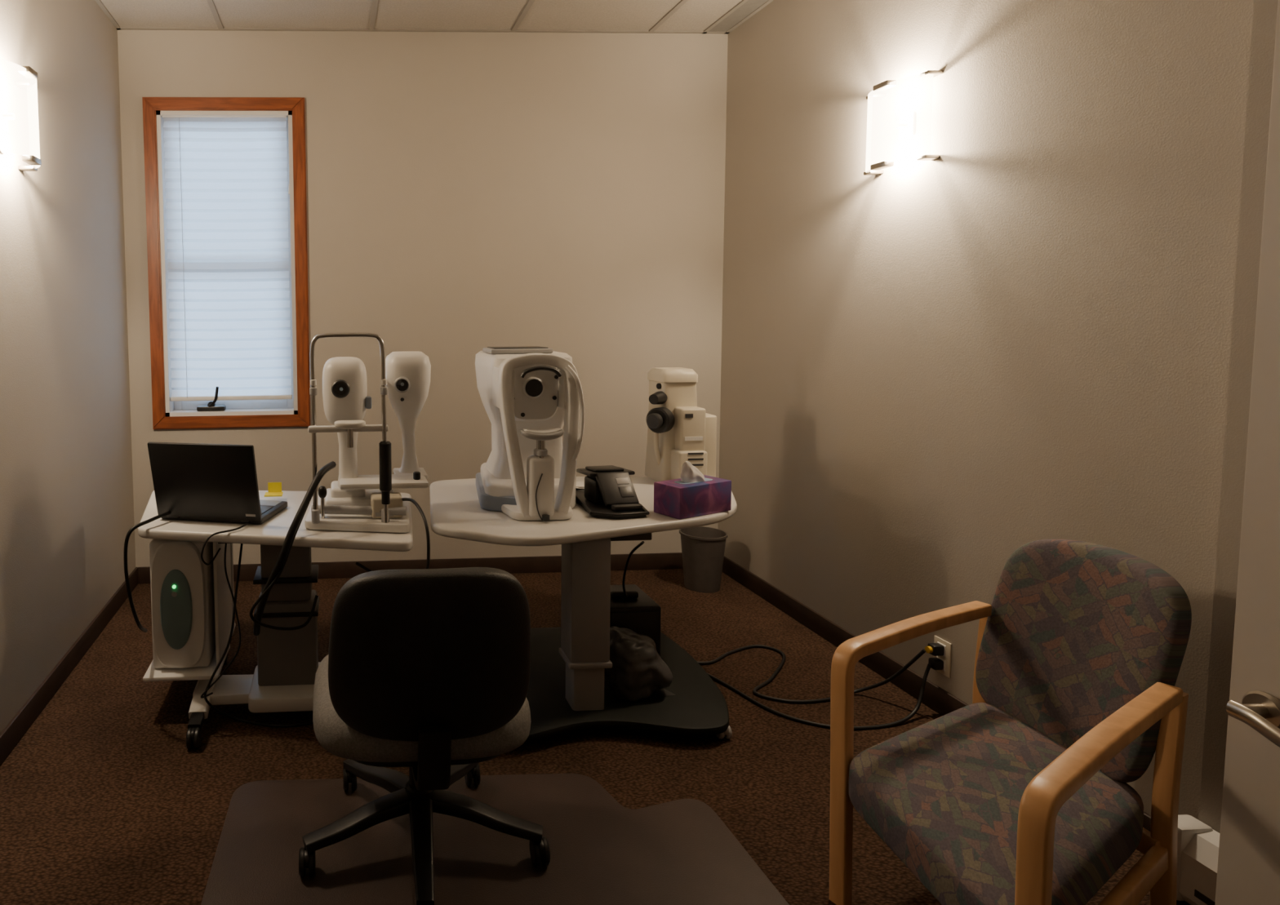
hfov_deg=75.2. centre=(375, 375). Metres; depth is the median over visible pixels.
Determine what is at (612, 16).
ceiling
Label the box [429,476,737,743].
table
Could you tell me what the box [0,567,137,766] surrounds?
baseboard
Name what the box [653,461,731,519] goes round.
tissue box
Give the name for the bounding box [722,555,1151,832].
baseboard
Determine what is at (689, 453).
vent
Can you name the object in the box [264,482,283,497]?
sticky note
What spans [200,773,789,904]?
chair mat
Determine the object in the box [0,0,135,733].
wall
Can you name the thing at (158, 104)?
window
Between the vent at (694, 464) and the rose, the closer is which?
the rose
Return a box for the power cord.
[697,644,931,729]
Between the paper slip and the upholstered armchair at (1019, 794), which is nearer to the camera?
the upholstered armchair at (1019, 794)
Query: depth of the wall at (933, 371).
2.40 m
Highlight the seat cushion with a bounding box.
[848,702,1143,904]
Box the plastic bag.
[604,626,672,702]
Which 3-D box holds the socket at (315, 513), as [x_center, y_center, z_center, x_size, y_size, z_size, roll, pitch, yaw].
[-0.189,0.444,2.441,0.026,0.045,0.026,-1,4,-3]
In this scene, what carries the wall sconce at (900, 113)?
attached to the wall at (933, 371)
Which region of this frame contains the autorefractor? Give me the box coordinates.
[475,346,584,521]
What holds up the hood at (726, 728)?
attached to the table at (566, 692)
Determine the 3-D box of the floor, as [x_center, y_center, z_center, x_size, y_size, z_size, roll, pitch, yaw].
[0.419,1.266,1.472,3.319,0.100,5.411,-1,4,-3]
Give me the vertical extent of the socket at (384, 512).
0.045 m
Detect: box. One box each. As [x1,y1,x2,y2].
[609,541,661,656]
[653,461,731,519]
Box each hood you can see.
[190,727,195,742]
[303,850,310,868]
[346,771,352,783]
[471,767,475,778]
[537,840,545,857]
[724,726,728,735]
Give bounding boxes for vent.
[688,452,703,454]
[688,457,703,460]
[692,463,703,466]
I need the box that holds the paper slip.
[575,481,584,488]
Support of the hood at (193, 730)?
attached to the table at (285, 618)
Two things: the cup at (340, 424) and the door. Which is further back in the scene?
the cup at (340, 424)
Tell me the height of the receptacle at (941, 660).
0.038 m
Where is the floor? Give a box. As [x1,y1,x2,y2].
[0,568,1190,904]
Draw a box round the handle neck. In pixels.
[1240,703,1269,719]
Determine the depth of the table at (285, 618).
2.58 m
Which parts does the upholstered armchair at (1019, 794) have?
leg, backrest, rail, rail, leg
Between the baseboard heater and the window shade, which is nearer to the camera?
the baseboard heater
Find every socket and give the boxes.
[311,508,319,524]
[381,508,389,522]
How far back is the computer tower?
2.56 m
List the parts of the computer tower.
oval panel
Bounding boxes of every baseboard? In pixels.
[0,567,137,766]
[137,552,683,583]
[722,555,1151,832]
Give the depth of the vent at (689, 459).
2.99 m
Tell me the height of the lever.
0.054 m
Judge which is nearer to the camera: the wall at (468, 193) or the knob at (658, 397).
the knob at (658, 397)
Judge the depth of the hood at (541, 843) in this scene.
1.86 m
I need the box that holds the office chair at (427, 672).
[298,567,550,904]
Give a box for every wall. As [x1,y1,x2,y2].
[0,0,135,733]
[117,30,728,567]
[717,0,1253,819]
[1198,0,1278,833]
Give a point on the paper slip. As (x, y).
(579, 485)
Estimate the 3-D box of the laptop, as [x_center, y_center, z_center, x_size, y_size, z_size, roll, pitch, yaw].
[-0.573,0.545,2.611,0.442,0.668,0.430,0,4,14]
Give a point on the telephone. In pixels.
(609, 492)
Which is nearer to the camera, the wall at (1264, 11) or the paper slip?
the wall at (1264, 11)
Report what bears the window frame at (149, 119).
attached to the wall at (468, 193)
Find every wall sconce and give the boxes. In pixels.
[0,58,41,171]
[863,70,942,175]
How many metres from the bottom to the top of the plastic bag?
0.208 m
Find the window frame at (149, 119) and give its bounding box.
[142,97,310,429]
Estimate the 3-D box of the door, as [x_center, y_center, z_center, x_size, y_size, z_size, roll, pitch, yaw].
[1.445,0.192,0.822,0.040,2.088,0.868,-1,4,-3]
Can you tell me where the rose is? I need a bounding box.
[1241,690,1279,728]
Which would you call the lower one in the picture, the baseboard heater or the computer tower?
the baseboard heater
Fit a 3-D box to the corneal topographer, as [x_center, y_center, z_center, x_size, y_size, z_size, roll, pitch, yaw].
[-0.021,0.166,2.584,0.430,0.622,0.461,-1,4,-3]
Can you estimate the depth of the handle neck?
1.22 m
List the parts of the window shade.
cord, rail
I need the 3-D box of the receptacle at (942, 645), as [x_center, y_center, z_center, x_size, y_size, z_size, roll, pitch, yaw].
[1.865,0.904,2.556,0.004,0.038,0.036,-1,4,-3]
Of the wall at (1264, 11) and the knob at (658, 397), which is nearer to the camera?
the wall at (1264, 11)
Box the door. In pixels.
[1214,0,1279,904]
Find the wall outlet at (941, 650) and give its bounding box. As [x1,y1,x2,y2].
[924,635,951,678]
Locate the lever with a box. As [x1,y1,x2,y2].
[1226,700,1279,747]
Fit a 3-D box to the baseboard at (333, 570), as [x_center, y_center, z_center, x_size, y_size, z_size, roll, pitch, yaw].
[0.291,0.993,4.005,2.995,0.085,0.012,-1,4,-3]
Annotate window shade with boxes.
[161,115,292,401]
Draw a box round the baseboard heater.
[1176,814,1219,904]
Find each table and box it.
[137,461,430,749]
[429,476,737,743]
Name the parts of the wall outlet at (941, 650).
plate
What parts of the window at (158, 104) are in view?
crank arm, casing, sash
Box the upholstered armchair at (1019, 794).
[829,539,1191,904]
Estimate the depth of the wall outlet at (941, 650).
2.54 m
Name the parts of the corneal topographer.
joystick knob, joystick stem, chin post, plate, slide rail, knob, knob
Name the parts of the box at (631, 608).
handle, panel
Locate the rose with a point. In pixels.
(1268, 700)
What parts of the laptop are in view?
charger cord, lid, usb cord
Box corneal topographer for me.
[304,333,431,533]
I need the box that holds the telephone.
[575,465,648,519]
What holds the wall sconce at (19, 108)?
attached to the wall at (67, 500)
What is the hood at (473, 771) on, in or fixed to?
attached to the office chair at (427, 672)
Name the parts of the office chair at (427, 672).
leg, leg, seat, leg, backrest, leg, leg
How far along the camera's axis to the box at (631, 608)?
2.73 m
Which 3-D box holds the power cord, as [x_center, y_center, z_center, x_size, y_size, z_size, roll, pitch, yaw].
[1.486,1.004,2.742,0.455,0.220,0.646,-3,5,-27]
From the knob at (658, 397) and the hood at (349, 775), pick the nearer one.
the hood at (349, 775)
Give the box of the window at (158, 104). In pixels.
[142,97,304,417]
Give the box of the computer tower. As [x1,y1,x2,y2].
[149,539,215,668]
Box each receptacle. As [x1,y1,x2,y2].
[936,656,945,671]
[937,641,946,657]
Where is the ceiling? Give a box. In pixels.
[94,0,773,33]
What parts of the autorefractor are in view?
grey cord, chin post, foot knob, handle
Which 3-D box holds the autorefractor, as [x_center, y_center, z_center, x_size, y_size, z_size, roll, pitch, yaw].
[0.554,0.179,2.767,0.387,0.558,0.601,0,4,6]
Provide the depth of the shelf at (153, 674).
2.57 m
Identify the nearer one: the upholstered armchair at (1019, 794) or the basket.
the upholstered armchair at (1019, 794)
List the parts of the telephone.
flat lid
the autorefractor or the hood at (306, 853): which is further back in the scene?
the autorefractor
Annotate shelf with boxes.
[142,623,235,681]
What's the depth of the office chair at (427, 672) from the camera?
1.63 m
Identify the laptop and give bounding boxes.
[124,442,287,632]
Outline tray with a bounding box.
[575,488,648,519]
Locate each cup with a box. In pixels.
[334,420,365,429]
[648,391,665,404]
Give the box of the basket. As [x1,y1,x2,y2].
[679,526,728,593]
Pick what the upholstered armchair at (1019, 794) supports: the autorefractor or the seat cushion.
the seat cushion

